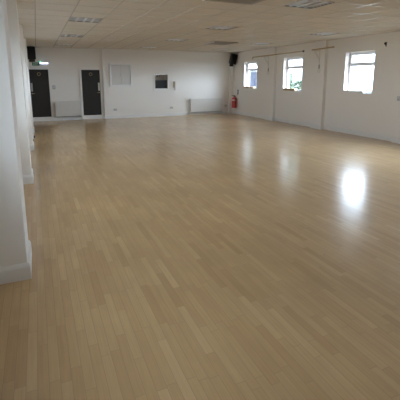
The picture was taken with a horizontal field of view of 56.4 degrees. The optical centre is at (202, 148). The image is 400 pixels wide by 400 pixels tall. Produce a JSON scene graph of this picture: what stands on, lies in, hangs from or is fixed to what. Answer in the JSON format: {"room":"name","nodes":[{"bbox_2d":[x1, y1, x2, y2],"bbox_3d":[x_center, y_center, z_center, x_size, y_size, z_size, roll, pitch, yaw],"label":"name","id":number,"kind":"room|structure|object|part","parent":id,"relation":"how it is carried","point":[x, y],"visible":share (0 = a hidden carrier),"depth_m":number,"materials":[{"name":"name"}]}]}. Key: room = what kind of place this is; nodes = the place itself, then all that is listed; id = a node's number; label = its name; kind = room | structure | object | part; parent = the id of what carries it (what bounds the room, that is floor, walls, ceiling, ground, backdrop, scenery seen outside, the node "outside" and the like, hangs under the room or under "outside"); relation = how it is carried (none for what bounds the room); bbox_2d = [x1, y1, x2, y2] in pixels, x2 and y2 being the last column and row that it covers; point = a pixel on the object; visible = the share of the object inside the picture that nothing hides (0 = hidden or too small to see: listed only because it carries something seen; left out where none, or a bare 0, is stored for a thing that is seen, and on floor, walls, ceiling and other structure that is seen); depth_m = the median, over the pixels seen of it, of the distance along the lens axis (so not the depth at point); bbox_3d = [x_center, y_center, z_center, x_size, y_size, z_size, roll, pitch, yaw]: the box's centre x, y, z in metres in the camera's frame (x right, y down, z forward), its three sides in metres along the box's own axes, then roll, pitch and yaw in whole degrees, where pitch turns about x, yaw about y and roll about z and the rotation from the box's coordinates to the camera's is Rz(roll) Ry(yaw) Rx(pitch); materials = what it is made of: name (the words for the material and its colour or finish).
{"room":"exercise studio","nodes":[
{"label":"exercise studio","id":0,"kind":"room"},
{"bbox_2d":[28,47,228,116],"bbox_3d":[-2.953,-3.082,16.937,9.550,3.280,0.300,-5,12,-23],"label":"wall","id":1,"kind":"structure","parent":0,"point":[204,74],"depth_m":17.45,"materials":[{"name":"paint"}]},
{"bbox_2d":[27,46,35,61],"bbox_3d":[-6.747,-3.722,14.709,0.313,0.614,0.443,-5,12,-23],"label":"loudspeaker","id":2,"kind":"object","parent":1,"relation":"attached to","point":[31,54],"visible":0.86,"depth_m":14.55,"materials":[{"name":"black plastic"}]},
{"bbox_2d":[27,47,34,58],"bbox_3d":[-6.675,-3.712,14.544,0.280,0.434,0.084,-5,12,-23],"label":"grille","id":3,"kind":"object","parent":2,"relation":"attached to","point":[30,50],"depth_m":14.53,"materials":[{"name":"black"}]},
{"bbox_2d":[29,67,53,121],"bbox_3d":[-6.618,-2.197,15.253,0.875,2.175,0.084,-5,12,-23],"label":"door","id":4,"kind":"structure","parent":1,"relation":"in","point":[40,82],"depth_m":15.28,"materials":[{"name":"black paint"}]},
{"bbox_2d":[55,101,82,120],"bbox_3d":[-5.656,-1.601,15.765,1.120,0.808,0.138,-5,12,-23],"label":"radiator","id":5,"kind":"object","parent":1,"relation":"attached to","point":[62,108],"visible":1,"depth_m":15.69,"materials":[{"name":"white metal"}]},
{"bbox_2d":[79,68,103,118],"bbox_3d":[-4.762,-2.350,16.054,0.910,2.175,0.084,-5,12,-23],"label":"door","id":6,"kind":"structure","parent":1,"relation":"in","point":[90,78],"depth_m":16.06,"materials":[{"name":"black paint"}]},
{"bbox_2d":[54,110,229,120],"bbox_3d":[-2.429,-1.541,17.206,8.230,0.150,0.160,-5,12,-23],"label":"baseboard","id":7,"kind":"structure","parent":1,"relation":"attached to","point":[224,111],"depth_m":17.07,"materials":[{"name":"white paint"}]},
{"bbox_2d":[190,98,222,113],"bbox_3d":[0.195,-2.065,18.291,1.790,0.768,0.138,-5,12,-23],"label":"radiator","id":8,"kind":"object","parent":1,"relation":"attached to","point":[205,104],"visible":1,"depth_m":18.21,"materials":[{"name":"white metal"}]},
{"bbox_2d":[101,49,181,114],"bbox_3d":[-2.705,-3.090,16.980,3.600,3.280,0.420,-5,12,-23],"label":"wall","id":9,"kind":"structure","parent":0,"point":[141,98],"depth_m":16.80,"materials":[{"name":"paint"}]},
{"bbox_2d":[109,63,132,86],"bbox_3d":[-3.561,-3.199,16.310,1.020,1.005,0.060,-5,12,-23],"label":"board","id":10,"kind":"object","parent":9,"relation":"attached to","point":[120,74],"visible":1,"depth_m":16.30,"materials":[{"name":"white paint"}]},
{"bbox_3d":[-3.753,-3.200,16.234,0.406,0.813,0.018,-5,12,-23],"label":"door","id":11,"kind":"part","parent":10,"relation":"part of","materials":[{"name":"white paint"}]},
{"bbox_3d":[-3.376,-3.231,16.397,0.406,0.813,0.018,-5,12,-23],"label":"door","id":12,"kind":"part","parent":10,"relation":"part of","materials":[{"name":"white paint"}]},
{"bbox_2d":[154,73,168,89],"bbox_3d":[-1.950,-3.078,17.258,0.790,0.760,0.430,-5,12,-23],"label":"hatch","id":13,"kind":"object","parent":9,"relation":"attached to","point":[160,80],"visible":0.98,"depth_m":17.21,"materials":[{"name":"white paint"}]},
{"bbox_3d":[-1.916,-2.957,17.202,0.578,0.369,0.040,-5,12,-23],"label":"dark panel","id":14,"kind":"part","parent":13,"relation":"part of","materials":[{"name":"black"}]},
{"bbox_2d":[0,113,399,399],"bbox_3d":[1.330,0.432,7.676,10.150,0.200,21.600,-5,12,-23],"label":"floor","id":15,"kind":"structure","parent":0,"point":[225,256],"depth_m":3.58,"materials":[{"name":"brown wood"}]},
{"bbox_2d":[16,0,399,52],"bbox_3d":[1.326,-2.595,7.105,9.550,0.001,21.000,-5,12,-23],"label":"ceiling","id":16,"kind":"structure","parent":0,"point":[126,12],"depth_m":8.42,"materials":[{"name":"tile"}]},
{"bbox_2d":[60,34,83,36],"bbox_3d":[-3.849,-3.369,10.985,0.641,0.095,0.656,-5,12,-23],"label":"ceiling light","id":17,"kind":"object","parent":16,"relation":"attached to","point":[65,35],"visible":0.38,"depth_m":11.01,"materials":[{"name":"grey plastic"}]},
{"bbox_2d":[69,17,101,22],"bbox_3d":[-2.522,-2.810,8.014,0.641,0.095,0.656,-5,12,-23],"label":"ceiling light","id":18,"kind":"object","parent":16,"relation":"attached to","point":[77,19],"visible":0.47,"depth_m":8.04,"materials":[{"name":"grey plastic"}]},
{"bbox_2d":[165,39,186,40],"bbox_3d":[-0.850,-3.617,12.278,0.641,0.095,0.656,-5,12,-23],"label":"ceiling light","id":19,"kind":"object","parent":16,"relation":"attached to","point":[168,39],"visible":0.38,"depth_m":12.45,"materials":[{"name":"grey"}]},
{"bbox_2d":[18,0,399,51],"bbox_3d":[1.326,-2.603,7.103,9.550,0.024,21.000,-5,12,-23],"label":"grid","id":20,"kind":"structure","parent":16,"relation":"attached to","point":[35,2],"depth_m":8.85,"materials":[{"name":"white metal"}]},
{"bbox_2d":[204,41,237,44],"bbox_3d":[0.641,-3.741,13.284,0.932,0.030,0.940,-5,12,-23],"label":"ceiling vent","id":21,"kind":"object","parent":16,"relation":"attached to","point":[213,42],"depth_m":13.30,"materials":[{"name":"beige metal"}]},
{"bbox_2d":[206,26,236,29],"bbox_3d":[0.477,-3.058,9.307,0.641,0.095,0.656,-5,12,-23],"label":"ceiling light","id":22,"kind":"object","parent":16,"relation":"attached to","point":[213,27],"visible":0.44,"depth_m":9.34,"materials":[{"name":"grey plastic"}]},
{"bbox_2d":[202,0,264,4],"bbox_3d":[0.574,-2.315,5.733,0.912,0.030,0.800,-5,12,-23],"label":"ceiling vent","id":23,"kind":"object","parent":16,"relation":"attached to","point":[247,2],"depth_m":6.00,"materials":[{"name":"beige metal"}]},
{"bbox_2d":[285,0,335,8],"bbox_3d":[1.804,-2.499,6.337,0.641,0.095,0.656,-5,12,-23],"label":"ceiling light","id":24,"kind":"object","parent":16,"relation":"attached to","point":[310,4],"visible":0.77,"depth_m":6.38,"materials":[{"name":"grey plastic"}]},
{"bbox_2d":[309,32,338,34],"bbox_3d":[3.476,-3.306,10.600,0.641,0.095,0.656,-5,12,-23],"label":"ceiling light","id":25,"kind":"object","parent":16,"relation":"attached to","point":[322,33],"visible":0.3,"depth_m":10.61,"materials":[{"name":"grey plastic"}]},
{"bbox_2d":[233,31,399,135],"bbox_3d":[5.846,-1.652,9.302,0.320,3.280,21.600,-5,12,-23],"label":"wall","id":26,"kind":"structure","parent":0,"point":[374,112],"depth_m":12.21,"materials":[{"name":"paint"}]},
{"bbox_2d":[50,31,396,52],"bbox_3d":[1.326,-2.590,7.106,9.550,0.002,21.000,-5,12,-23],"label":"trim","id":27,"kind":"structure","parent":26,"relation":"attached to","point":[395,31],"depth_m":14.37,"materials":[{"name":"beige metal"}]},
{"bbox_2d":[228,52,233,112],"bbox_3d":[1.425,-3.250,18.605,0.190,2.980,0.160,-5,12,-23],"label":"pilaster","id":28,"kind":"object","parent":26,"relation":"attached to","point":[231,68],"depth_m":18.55,"materials":[{"name":"paint"}]},
{"bbox_2d":[229,53,237,65],"bbox_3d":[1.422,-4.313,18.158,0.376,0.625,0.603,-5,12,-23],"label":"loudspeaker","id":29,"kind":"object","parent":26,"relation":"attached to","point":[233,57],"visible":1,"depth_m":17.93,"materials":[{"name":"black plastic"}]},
{"bbox_2d":[231,54,237,63],"bbox_3d":[1.526,-4.285,17.921,0.342,0.470,0.084,-5,12,-23],"label":"grille","id":30,"kind":"object","parent":29,"relation":"attached to","point":[233,56],"depth_m":17.91,"materials":[{"name":"black"}]},
{"bbox_2d":[232,95,236,107],"bbox_3d":[1.557,-2.307,18.375,0.237,0.612,0.237,4,11,21],"label":"fire extinguisher","id":31,"kind":"object","parent":26,"relation":"attached to","point":[234,100],"visible":1,"depth_m":18.29,"materials":[{"name":"red metal"}]},
{"bbox_2d":[247,61,256,88],"bbox_3d":[2.294,-3.361,17.111,0.240,1.210,1.130,-5,12,-23],"label":"window","id":32,"kind":"structure","parent":26,"relation":"in","point":[248,63],"depth_m":17.44,"materials":[{"name":"white plastic"}]},
{"bbox_2d":[266,47,276,116],"bbox_3d":[2.860,-2.661,15.479,0.120,2.980,0.500,-5,12,-23],"label":"pilaster","id":33,"kind":"object","parent":26,"relation":"attached to","point":[271,78],"visible":0.87,"depth_m":15.37,"materials":[{"name":"paint"}]},
{"bbox_3d":[2.634,-3.621,15.386,0.234,0.360,0.040,-5,12,-23],"label":"bracket","id":34,"kind":"object","parent":33,"relation":"attached to","visible":0},
{"bbox_2d":[252,50,311,58],"bbox_3d":[2.930,-3.596,14.350,0.072,0.166,3.888,-5,12,-23],"label":"pole","id":35,"kind":"object","parent":34,"relation":"on","point":[303,50],"visible":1,"depth_m":14.09,"materials":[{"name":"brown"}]},
{"bbox_3d":[2.841,-3.658,14.544,0.044,0.089,3.371,-5,12,-23],"label":"rod","id":36,"kind":"part","parent":35,"relation":"part of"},
{"bbox_2d":[283,57,302,91],"bbox_3d":[3.542,-2.850,14.315,0.240,1.280,1.140,-5,12,-23],"label":"window","id":37,"kind":"structure","parent":26,"relation":"in","point":[289,67],"depth_m":14.61,"materials":[{"name":"white plastic"}]},
{"bbox_2d":[283,88,297,90],"bbox_3d":[3.423,-2.306,14.587,0.165,0.085,0.730,-5,12,-23],"label":"board","id":38,"kind":"object","parent":37,"relation":"on","point":[286,89],"visible":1,"depth_m":14.44,"materials":[{"name":"brown wood"}]},
{"bbox_3d":[3.605,-3.276,14.262,0.062,0.302,1.020,-5,12,-23],"label":"sash","id":39,"kind":"part","parent":37,"relation":"part of","materials":[{"name":"white glass"}]},
{"bbox_2d":[233,110,399,143],"bbox_3d":[5.670,-0.083,9.429,0.140,0.150,20.840,-5,12,-23],"label":"baseboard","id":40,"kind":"structure","parent":26,"relation":"attached to","point":[392,139],"depth_m":12.67,"materials":[{"name":"white paint"}]},
{"bbox_2d":[311,40,328,124],"bbox_3d":[4.029,-2.169,12.860,0.120,2.980,0.520,-5,12,-23],"label":"pilaster","id":41,"kind":"object","parent":26,"relation":"attached to","point":[319,80],"visible":0.85,"depth_m":12.78,"materials":[{"name":"paint"}]},
{"bbox_3d":[3.872,-3.148,12.605,0.234,0.360,0.040,-5,12,-23],"label":"bracket","id":42,"kind":"object","parent":41,"relation":"attached to","visible":0},
{"bbox_2d":[312,46,333,50],"bbox_3d":[3.909,-3.252,12.146,0.048,0.073,1.021,-5,12,-23],"label":"pole","id":43,"kind":"object","parent":42,"relation":"on","point":[332,46],"visible":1,"depth_m":12.10,"materials":[{"name":"brown wood"}]},
{"bbox_2d":[343,51,374,93],"bbox_3d":[4.848,-2.314,11.389,0.240,1.250,1.125,-5,12,-23],"label":"window","id":44,"kind":"structure","parent":26,"relation":"in","point":[351,63],"depth_m":11.57,"materials":[{"name":"white plastic"}]},
{"bbox_2d":[343,90,366,92],"bbox_3d":[4.743,-1.769,11.629,0.165,0.065,0.788,-5,12,-23],"label":"board","id":45,"kind":"object","parent":44,"relation":"on","point":[346,91],"visible":0.94,"depth_m":11.57,"materials":[{"name":"white"}]},
{"bbox_3d":[4.910,-2.731,11.339,0.062,0.292,1.005,-5,12,-23],"label":"sash","id":46,"kind":"part","parent":44,"relation":"part of","materials":[{"name":"white glass"}]},
{"bbox_2d":[393,67,399,137],"bbox_3d":[5.386,-1.597,9.823,0.120,2.980,0.490,-5,12,-23],"label":"pilaster","id":47,"kind":"object","parent":26,"relation":"attached to","point":[396,133],"visible":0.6,"depth_m":10.08,"materials":[{"name":"paint"}]},
{"bbox_3d":[-3.182,-0.905,5.409,0.300,3.280,21.600,-5,12,-23],"label":"wall","id":48,"kind":"structure","parent":0,"visible":0},
{"bbox_2d":[0,0,27,266],"bbox_3d":[-1.818,-0.338,3.203,0.370,2.980,0.500,-5,12,-23],"label":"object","id":49,"kind":"structure","parent":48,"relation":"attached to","point":[13,222],"depth_m":3.14,"materials":[{"name":"paint"}]},
{"bbox_2d":[0,128,34,284],"bbox_3d":[-2.864,0.607,5.836,0.390,0.150,21.000,-5,12,-23],"label":"baseboard","id":50,"kind":"structure","parent":48,"relation":"attached to","point":[18,272],"depth_m":3.28,"materials":[{"name":"white paint"}]},
{"bbox_2d":[6,0,31,175],"bbox_3d":[-3.157,-0.902,6.199,0.370,2.980,0.500,-5,12,-23],"label":"pilaster","id":51,"kind":"object","parent":48,"relation":"attached to","point":[12,10],"visible":0.38,"depth_m":6.01,"materials":[{"name":"paint"}]},
{"bbox_2d":[19,24,32,143],"bbox_3d":[-4.455,-1.449,9.106,0.370,2.980,0.500,-5,12,-23],"label":"pilaster","id":52,"kind":"object","parent":48,"relation":"attached to","point":[20,25],"visible":0.34,"depth_m":8.93,"materials":[{"name":"paint"}]},
{"bbox_2d":[24,38,33,127],"bbox_3d":[-5.757,-1.998,12.021,0.370,2.980,0.500,-5,12,-23],"label":"pilaster","id":53,"kind":"object","parent":48,"relation":"attached to","point":[24,38],"visible":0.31,"depth_m":11.86,"materials":[{"name":"paint"}]},
{"label":"outside","id":54,"kind":"structure","parent":0,"visible":0},
{"bbox_2d":[351,88,371,91],"bbox_3d":[25.706,-2.954,27.596,50.690,0.200,110.000,-5,12,-23],"label":"ground","id":55,"kind":"structure","parent":54,"point":[354,89],"depth_m":69.81,"materials":[{"name":"white"}]},
{"bbox_2d":[250,71,256,86],"bbox_3d":[4.333,-3.940,25.420,2.400,2.600,1.200,-5,12,-23],"label":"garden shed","id":56,"kind":"object","parent":55,"relation":"on","point":[253,74],"visible":0.17,"depth_m":24.69,"materials":[{"name":"blue"}]},
{"bbox_3d":[3.314,-3.659,25.018,0.025,2.000,0.600,-5,12,-23],"label":"door","id":57,"kind":"part","parent":56,"relation":"part of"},
{"bbox_2d":[290,72,293,87],"bbox_3d":[5.096,-3.241,22.042,0.872,2.482,0.846,-5,12,-23],"label":"shrub","id":58,"kind":"object","parent":55,"relation":"on","point":[291,74],"visible":0.1,"depth_m":21.77,"materials":[{"name":"green plant"}]},
{"bbox_2d":[293,80,301,89],"bbox_3d":[5.916,-3.239,23.151,1.582,2.069,1.562,-5,12,-23],"label":"shrub","id":59,"kind":"object","parent":55,"relation":"on","point":[297,82],"visible":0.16,"depth_m":22.84,"materials":[{"name":"green plant"}]}
]}

